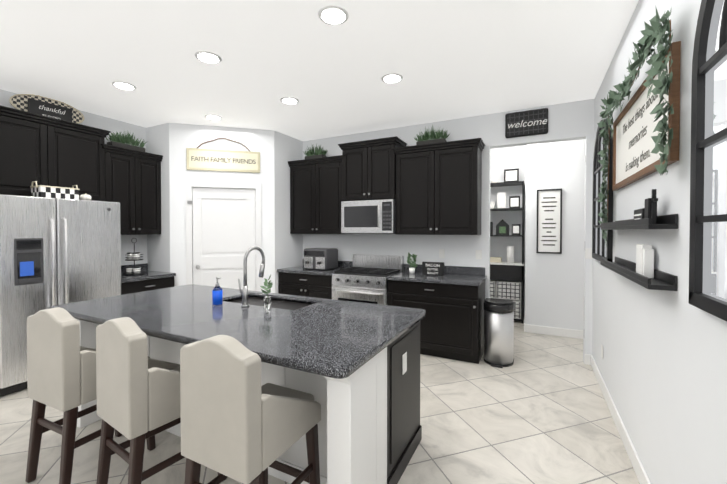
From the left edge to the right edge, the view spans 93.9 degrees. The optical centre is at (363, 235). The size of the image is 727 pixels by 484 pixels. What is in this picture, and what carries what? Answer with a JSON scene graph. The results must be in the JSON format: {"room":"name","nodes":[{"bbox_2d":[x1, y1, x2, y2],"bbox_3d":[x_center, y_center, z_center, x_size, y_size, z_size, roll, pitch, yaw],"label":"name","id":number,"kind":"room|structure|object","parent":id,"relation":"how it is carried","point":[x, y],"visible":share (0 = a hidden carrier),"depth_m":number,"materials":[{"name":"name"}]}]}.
{"room":"kitchen","nodes":[
{"label":"kitchen","id":0,"kind":"room"},
{"bbox_2d":[0,89,146,264],"bbox_3d":[-3.958,-0.021,2.998,0.120,2.900,7.060,0,1,27],"label":"wall","id":1,"kind":"structure","parent":0,"point":[112,126],"depth_m":4.46,"materials":[{"name":"paint"}]},
{"bbox_2d":[0,109,107,200],"bbox_3d":[-3.402,-0.781,3.572,0.337,0.771,1.045,0,1,27],"label":"upper cabinet","id":2,"kind":"object","parent":1,"relation":"attached to","point":[46,151],"depth_m":3.51,"materials":[{"name":"black wood"}]},
{"bbox_2d":[9,94,83,123],"bbox_3d":[-3.387,-1.354,3.665,0.070,0.269,0.634,0,1,27],"label":"sign","id":3,"kind":"object","parent":2,"relation":"on","point":[31,103],"visible":0.71,"depth_m":3.62,"materials":[{"name":"black wood"}]},
{"bbox_2d":[39,105,64,114],"bbox_3d":[-3.350,-1.354,3.656,0.002,0.049,0.227,0,1,27],"label":"thankful text","id":4,"kind":"object","parent":3,"relation":"attached to","point":[52,110],"visible":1,"depth_m":3.65,"materials":[{"name":"white paint"}]},
{"bbox_2d":[106,149,162,234],"bbox_3d":[-3.019,-0.514,4.345,0.327,1.006,0.668,0,1,27],"label":"upper cabinet","id":5,"kind":"object","parent":1,"relation":"attached to","point":[134,179],"depth_m":4.28,"materials":[{"name":"black wood"}]},
{"bbox_2d":[106,131,145,151],"bbox_3d":[-3.015,-1.211,4.335,0.200,0.289,0.492,0,1,27],"label":"planter","id":6,"kind":"object","parent":5,"relation":"on","point":[119,140],"visible":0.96,"depth_m":4.30,"materials":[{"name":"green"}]},
{"bbox_2d":[146,122,302,292],"bbox_3d":[-1.994,-0.051,5.086,1.500,2.900,1.560,0,1,27],"label":"wall","id":7,"kind":"structure","parent":0,"point":[170,143],"depth_m":4.68,"materials":[{"name":"paint"}]},
{"bbox_2d":[186,138,259,172],"bbox_3d":[-1.910,-1.109,4.652,0.940,0.458,0.022,0,1,-15],"label":"sign","id":8,"kind":"object","parent":7,"relation":"attached to","point":[209,164],"visible":1,"depth_m":4.64,"materials":[{"name":"beige wood"}]},
{"bbox_2d":[191,156,255,163],"bbox_3d":[-1.904,-1.028,4.642,0.818,0.062,0.004,0,1,-15],"label":"faith text","id":9,"kind":"object","parent":8,"relation":"attached to","point":[223,160],"visible":1,"depth_m":4.64,"materials":[{"name":"grey paint"}]},
{"bbox_2d":[185,181,261,291],"bbox_3d":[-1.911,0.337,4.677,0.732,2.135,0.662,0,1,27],"label":"door","id":10,"kind":"structure","parent":7,"relation":"attached to","point":[227,230],"depth_m":4.69,"materials":[{"name":"white wood"}]},
{"bbox_2d":[0,0,638,148],"bbox_3d":[-0.407,-1.498,3.109,9.500,0.050,10.500,0,1,27],"label":"ceiling","id":11,"kind":"structure","parent":0,"point":[450,59],"depth_m":2.82,"materials":[{"name":"paint"}]},
{"bbox_2d":[111,81,136,89],"bbox_3d":[-2.360,-1.471,3.346,0.203,0.009,0.203,0,1,-18],"label":"recessed light","id":12,"kind":"object","parent":11,"relation":"in","point":[123,85],"depth_m":3.32,"materials":[{"name":"white"}]},
{"bbox_2d":[195,51,221,63],"bbox_3d":[-1.280,-1.464,2.800,0.203,0.009,0.203,0,1,-18],"label":"recessed light","id":13,"kind":"object","parent":11,"relation":"in","point":[205,56],"depth_m":2.78,"materials":[{"name":"white"}]},
{"bbox_2d":[205,114,221,119],"bbox_3d":[-1.891,-1.484,4.274,0.203,0.009,0.203,0,1,-18],"label":"recessed light","id":14,"kind":"object","parent":11,"relation":"in","point":[214,117],"depth_m":4.26,"materials":[{"name":"white"}]},
{"bbox_2d":[280,97,298,103],"bbox_3d":[-0.811,-1.477,3.728,0.203,0.009,0.203,0,1,-18],"label":"recessed light","id":15,"kind":"object","parent":11,"relation":"in","point":[288,100],"depth_m":3.70,"materials":[{"name":"white"}]},
{"bbox_2d":[318,5,348,24],"bbox_3d":[-0.200,-1.456,2.254,0.203,0.009,0.203,0,1,-18],"label":"recessed light","id":16,"kind":"object","parent":11,"relation":"in","point":[334,15],"depth_m":2.24,"materials":[{"name":"white"}]},
{"bbox_2d":[381,73,402,82],"bbox_3d":[0.269,-1.469,3.182,0.203,0.009,0.203,0,1,-18],"label":"recessed light","id":17,"kind":"object","parent":11,"relation":"in","point":[392,77],"depth_m":3.17,"materials":[{"name":"white"}]},
{"bbox_2d":[0,318,639,483],"bbox_3d":[-0.407,1.452,3.151,9.500,0.050,10.500,0,1,27],"label":"floor","id":18,"kind":"structure","parent":0,"point":[537,412],"depth_m":2.46,"materials":[{"name":"tile"}]},
{"bbox_2d":[0,194,120,395],"bbox_3d":[-3.199,0.529,3.499,0.750,1.785,0.975,0,1,27],"label":"fridge","id":19,"kind":"object","parent":18,"relation":"on","point":[56,251],"visible":0.71,"depth_m":3.20,"materials":[{"name":"grey metal"}]},
{"bbox_2d":[30,181,79,199],"bbox_3d":[-3.053,-0.440,3.364,0.208,0.155,0.328,0,1,27],"label":"basket","id":20,"kind":"object","parent":19,"relation":"on","point":[53,192],"visible":0.83,"depth_m":3.28,"materials":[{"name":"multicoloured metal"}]},
{"bbox_2d":[79,193,90,199],"bbox_3d":[-2.954,-0.408,3.605,0.101,0.086,0.104,0,1,27],"label":"pumpkin","id":21,"kind":"object","parent":19,"relation":"on","point":[84,197],"visible":0.9,"depth_m":3.57,"materials":[{"name":"white ceramic"}]},
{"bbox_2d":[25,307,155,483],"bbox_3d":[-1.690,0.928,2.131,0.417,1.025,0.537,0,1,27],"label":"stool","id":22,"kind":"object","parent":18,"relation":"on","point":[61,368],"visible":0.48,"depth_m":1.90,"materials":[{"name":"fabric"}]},
{"bbox_2d":[121,263,175,294],"bbox_3d":[-2.882,0.903,4.296,0.635,1.015,0.668,0,1,27],"label":"base cabinet","id":23,"kind":"object","parent":18,"relation":"on","point":[148,281],"visible":0.19,"depth_m":4.20,"materials":[{"name":"black wood"}]},
{"bbox_2d":[123,238,144,274],"bbox_3d":[-2.901,0.263,4.294,0.236,0.463,0.236,0,1,27],"label":"tiered tray","id":24,"kind":"object","parent":23,"relation":"on","point":[134,256],"visible":1,"depth_m":4.25,"materials":[{"name":"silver metal"}]},
{"bbox_2d":[96,317,226,483],"bbox_3d":[-1.116,0.932,1.895,0.400,1.025,0.524,1,1,34],"label":"stool","id":25,"kind":"object","parent":18,"relation":"on","point":[138,396],"visible":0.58,"depth_m":1.67,"materials":[{"name":"fabric"}]},
{"bbox_2d":[77,320,421,483],"bbox_3d":[-0.908,0.999,2.480,2.441,0.874,1.093,0,1,27],"label":"kitchen island","id":26,"kind":"object","parent":18,"relation":"on","point":[370,429],"depth_m":1.88,"materials":[{"name":"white wood"}]},
{"bbox_2d":[49,284,425,379],"bbox_3d":[-0.935,0.541,2.436,2.510,0.040,1.170,0,1,27],"label":"island countertop","id":27,"kind":"structure","parent":26,"relation":"on","point":[333,339],"depth_m":2.05,"materials":[{"name":"grey stone"}]},
{"bbox_2d":[212,277,222,304],"bbox_3d":[-1.107,0.418,2.571,0.072,0.202,0.072,0,1,27],"label":"soap bottle","id":28,"kind":"object","parent":27,"relation":"on","point":[217,294],"visible":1,"depth_m":2.55,"materials":[{"name":"blue plastic"}]},
{"bbox_2d":[238,246,264,306],"bbox_3d":[-0.846,0.301,2.573,0.097,0.437,0.232,0,1,27],"label":"faucet","id":29,"kind":"object","parent":27,"relation":"on","point":[244,292],"visible":1,"depth_m":2.48,"materials":[{"name":"silver metal"}]},
{"bbox_2d":[260,275,272,309],"bbox_3d":[-0.686,0.400,2.407,0.100,0.243,0.100,0,1,27],"label":"potted plant","id":30,"kind":"object","parent":27,"relation":"on","point":[267,302],"visible":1,"depth_m":2.40,"materials":[{"name":"green plant"}]},
{"bbox_2d":[237,296,308,307],"bbox_3d":[-0.757,0.639,2.711,0.824,0.188,0.404,0,1,27],"label":"sink","id":31,"kind":"object","parent":27,"relation":"in","point":[251,299],"depth_m":2.82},
{"bbox_2d":[180,335,320,483],"bbox_3d":[-0.510,0.936,1.608,0.400,1.025,0.524,0,1,27],"label":"stool","id":32,"kind":"object","parent":18,"relation":"on","point":[240,423],"visible":1,"depth_m":1.40,"materials":[{"name":"fabric"}]},
{"bbox_2d":[277,271,332,298],"bbox_3d":[-0.686,0.963,4.973,0.934,0.875,0.600,0,1,27],"label":"base cabinet","id":33,"kind":"object","parent":18,"relation":"on","point":[318,286],"depth_m":4.69,"materials":[{"name":"black wood"}]},
{"bbox_2d":[277,267,348,274],"bbox_3d":[-0.692,0.505,4.955,0.934,0.040,0.627,0,1,27],"label":"countertop","id":34,"kind":"structure","parent":33,"relation":"on","point":[292,270],"depth_m":4.73,"materials":[{"name":"grey stone"}]},
{"bbox_2d":[304,248,337,270],"bbox_3d":[-0.625,0.337,4.876,0.400,0.300,0.390,0,1,27],"label":"air fryer","id":35,"kind":"object","parent":34,"relation":"on","point":[324,259],"visible":1,"depth_m":4.75,"materials":[{"name":"grey plastic"}]},
{"bbox_2d":[332,254,403,304],"bbox_3d":[0.051,0.844,4.535,0.766,1.125,0.714,0,1,27],"label":"range","id":36,"kind":"object","parent":18,"relation":"on","point":[363,279],"visible":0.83,"depth_m":4.36,"materials":[{"name":"silver metal"}]},
{"bbox_2d":[387,279,484,363],"bbox_3d":[0.897,0.974,4.173,1.062,0.875,0.600,0,1,27],"label":"base cabinet","id":37,"kind":"object","parent":18,"relation":"on","point":[451,301],"depth_m":3.84,"materials":[{"name":"black wood"}]},
{"bbox_2d":[386,271,486,286],"bbox_3d":[0.900,0.517,4.150,1.082,0.040,0.627,0,1,27],"label":"countertop","id":38,"kind":"structure","parent":37,"relation":"on","point":[405,276],"depth_m":3.96,"materials":[{"name":"grey stone"}]},
{"bbox_2d":[407,252,416,273],"bbox_3d":[0.631,0.355,4.416,0.142,0.277,0.148,0,1,27],"label":"potted plant","id":39,"kind":"object","parent":38,"relation":"on","point":[413,264],"visible":1,"depth_m":4.39,"materials":[{"name":"green plant"}]},
{"bbox_2d":[422,262,443,275],"bbox_3d":[0.865,0.413,4.210,0.270,0.165,0.045,0,1,27],"label":"block sign","id":40,"kind":"object","parent":38,"relation":"on","point":[425,269],"visible":0.96,"depth_m":4.19,"materials":[{"name":"black wood"}]},
{"bbox_2d":[484,298,514,367],"bbox_3d":[1.497,1.075,3.774,0.319,0.685,0.300,0,1,27],"label":"trash can","id":41,"kind":"object","parent":18,"relation":"on","point":[498,333],"visible":1,"depth_m":3.68,"materials":[{"name":"silver metal"}]},
{"bbox_2d":[490,168,524,322],"bbox_3d":[2.248,0.154,5.706,0.835,2.472,0.392,0,1,27],"label":"etagere","id":42,"kind":"object","parent":18,"relation":"on","point":[507,280],"visible":0.65,"depth_m":5.52,"materials":[{"name":"black metal"}]},
{"bbox_2d":[303,98,594,363],"bbox_3d":[0.067,-0.050,4.986,5.510,2.900,0.120,0,1,27],"label":"wall","id":43,"kind":"structure","parent":0,"point":[570,121],"depth_m":4.24,"materials":[{"name":"paint"}]},
{"bbox_2d":[288,160,343,233],"bbox_3d":[-0.624,-0.541,5.075,0.930,1.041,0.327,0,1,27],"label":"upper cabinet","id":44,"kind":"object","parent":43,"relation":"attached to","point":[315,202],"depth_m":4.93,"materials":[{"name":"black wood"}]},
{"bbox_2d":[304,144,327,158],"bbox_3d":[-0.723,-1.252,5.127,0.424,0.279,0.193,0,1,27],"label":"planter","id":45,"kind":"object","parent":44,"relation":"on","point":[319,153],"visible":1,"depth_m":5.08,"materials":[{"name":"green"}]},
{"bbox_2d":[340,140,403,200],"bbox_3d":[0.132,-0.843,4.671,0.776,0.726,0.357,0,1,27],"label":"upper cabinet","id":46,"kind":"object","parent":43,"relation":"attached to","point":[367,171],"depth_m":4.50,"materials":[{"name":"black wood"}]},
{"bbox_2d":[341,199,395,233],"bbox_3d":[0.112,-0.245,4.640,0.764,0.444,0.446,0,1,27],"label":"microwave","id":47,"kind":"object","parent":46,"relation":"attached to","point":[369,217],"visible":1,"depth_m":4.46,"materials":[{"name":"grey metal"}]},
{"bbox_2d":[301,259,484,274],"bbox_3d":[0.265,0.438,4.810,2.772,0.099,0.019,0,1,27],"label":"backsplash","id":48,"kind":"structure","parent":43,"relation":"attached to","point":[447,270],"depth_m":4.34,"materials":[{"name":"grey stone"}]},
{"bbox_2d":[396,140,483,234],"bbox_3d":[0.938,-0.538,4.285,1.010,1.056,0.327,0,1,27],"label":"upper cabinet","id":49,"kind":"object","parent":43,"relation":"attached to","point":[433,189],"depth_m":4.12,"materials":[{"name":"black wood"}]},
{"bbox_2d":[414,125,450,144],"bbox_3d":[0.857,-1.261,4.316,0.470,0.291,0.175,0,1,27],"label":"planter","id":50,"kind":"object","parent":49,"relation":"on","point":[422,139],"visible":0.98,"depth_m":4.28,"materials":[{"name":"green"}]},
{"bbox_2d":[439,249,444,257],"bbox_3d":[1.022,0.238,4.432,0.072,0.115,0.006,0,1,27],"label":"electrical outlet plate","id":51,"kind":"object","parent":43,"relation":"attached to","point":[441,251],"depth_m":4.43,"materials":[{"name":"white plastic"}]},
{"bbox_2d":[505,108,547,137],"bbox_3d":[1.896,-1.305,3.954,0.450,0.290,0.030,0,1,27],"label":"welcome sign","id":52,"kind":"object","parent":43,"relation":"attached to","point":[527,117],"visible":0.98,"depth_m":3.94,"materials":[{"name":"black wood"}]},
{"bbox_2d":[508,119,546,127],"bbox_3d":[1.898,-1.304,3.934,0.411,0.079,0.004,0,1,27],"label":"welcome text","id":53,"kind":"object","parent":52,"relation":"attached to","point":[528,123],"visible":1,"depth_m":3.93,"materials":[{"name":"white paint"}]},
{"bbox_2d":[585,248,592,258],"bbox_3d":[2.462,0.199,3.703,0.072,0.115,0.006,0,1,27],"label":"electrical outlet plate","id":54,"kind":"object","parent":43,"relation":"attached to","point":[588,253],"depth_m":3.70,"materials":[{"name":"white plastic"}]},
{"bbox_2d":[490,145,525,307],"bbox_3d":[1.741,-0.068,6.268,2.540,2.900,0.120,0,1,27],"label":"wall","id":55,"kind":"structure","parent":0,"point":[514,157],"depth_m":5.83,"materials":[{"name":"paint"}]},
{"bbox_2d":[524,139,584,329],"bbox_3d":[3.450,-0.042,4.418,2.420,2.900,0.120,0,1,27],"label":"wall","id":56,"kind":"structure","parent":0,"point":[553,290],"depth_m":4.73,"materials":[{"name":"paint"}]},
{"bbox_2d":[536,189,561,253],"bbox_3d":[2.604,-0.196,4.761,0.310,0.900,0.022,0,1,27],"label":"picture","id":57,"kind":"object","parent":56,"relation":"attached to","point":[549,221],"visible":1,"depth_m":4.76,"materials":[{"name":"white paper"}]},
{"bbox_2d":[524,323,582,338],"bbox_3d":[3.360,1.351,4.408,2.314,0.115,0.014,0,1,27],"label":"baseboard","id":58,"kind":"structure","parent":56,"relation":"attached to","point":[554,331],"depth_m":4.75,"materials":[{"name":"white wood"}]},
{"bbox_2d":[592,0,726,483],"bbox_3d":[0.986,0.013,0.566,0.120,2.900,7.180,0,1,27],"label":"wall","id":59,"kind":"structure","parent":0,"point":[662,365],"depth_m":1.65,"materials":[{"name":"paint"}]},
{"bbox_2d":[592,119,612,261],"bbox_3d":[2.200,-0.408,3.134,0.033,1.290,0.850,0,1,27],"label":"mirror","id":60,"kind":"object","parent":59,"relation":"attached to","point":[601,249],"visible":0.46,"depth_m":3.21,"materials":[{"name":"black metal"}]},
{"bbox_2d":[589,354,650,483],"bbox_3d":[0.897,1.406,0.563,0.019,0.115,7.059,0,1,27],"label":"baseboard","id":61,"kind":"structure","parent":59,"relation":"attached to","point":[640,472],"depth_m":2.38,"materials":[{"name":"white"}]},
{"bbox_2d":[600,257,676,290],"bbox_3d":[1.625,0.205,2.083,0.103,0.067,1.260,0,1,27],"label":"wall shelf","id":62,"kind":"object","parent":59,"relation":"attached to","point":[661,280],"visible":0.92,"depth_m":1.71,"materials":[{"name":"black wood"}]},
{"bbox_2d":[636,244,653,277],"bbox_3d":[1.506,0.135,1.818,0.042,0.170,0.160,0,1,27],"label":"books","id":63,"kind":"object","parent":62,"relation":"on","point":[644,259],"visible":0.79,"depth_m":1.75,"materials":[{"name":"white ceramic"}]},
{"bbox_2d":[601,214,677,229],"bbox_3d":[1.625,-0.070,2.079,0.103,0.067,1.260,0,1,27],"label":"wall shelf","id":64,"kind":"object","parent":59,"relation":"attached to","point":[670,221],"visible":0.98,"depth_m":1.66,"materials":[{"name":"black wood"}]},
{"bbox_2d":[634,189,657,223],"bbox_3d":[1.458,-0.139,1.748,0.046,0.170,0.300,0,1,27],"label":"figurine","id":65,"kind":"object","parent":64,"relation":"on","point":[649,210],"visible":0.71,"depth_m":1.66,"materials":[{"name":"black metal"}]},
{"bbox_2d":[612,41,680,190],"bbox_3d":[1.657,-0.598,2.055,0.030,0.520,1.260,0,1,27],"label":"sign","id":66,"kind":"object","parent":59,"relation":"attached to","point":[624,152],"visible":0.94,"depth_m":1.93,"materials":[{"name":"white wood"}]},
{"bbox_2d":[597,5,673,244],"bbox_3d":[1.592,-0.482,2.091,0.092,1.176,1.585,0,1,27],"label":"garland","id":67,"kind":"object","parent":66,"relation":"hanging from","point":[654,32],"visible":0.98,"depth_m":1.55,"materials":[{"name":"green plant"}]},
{"bbox_2d":[629,126,646,145],"bbox_3d":[1.653,-0.595,2.050,0.002,0.065,0.408,0,1,27],"label":"text","id":68,"kind":"object","parent":66,"relation":"attached to","point":[635,139],"visible":1,"depth_m":2.04,"materials":[{"name":"grey paint"}]},
{"bbox_2d":[626,150,649,170],"bbox_3d":[1.656,-0.447,2.057,0.002,0.080,0.544,0,1,27],"label":"text","id":69,"kind":"object","parent":66,"relation":"attached to","point":[643,155],"visible":1,"depth_m":2.03,"materials":[{"name":"grey paint"}]},
{"bbox_2d":[623,94,657,132],"bbox_3d":[1.651,-0.722,2.045,0.002,0.080,0.767,0,1,27],"label":"text","id":70,"kind":"object","parent":66,"relation":"attached to","point":[640,113],"visible":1,"depth_m":1.99,"materials":[{"name":"grey paint"}]},
{"bbox_2d":[689,0,726,320],"bbox_3d":[1.076,-0.377,0.912,0.033,1.290,0.850,0,1,27],"label":"mirror","id":71,"kind":"object","parent":59,"relation":"attached to","point":[708,239],"visible":1,"depth_m":1.20,"materials":[{"name":"black metal"}]}
]}

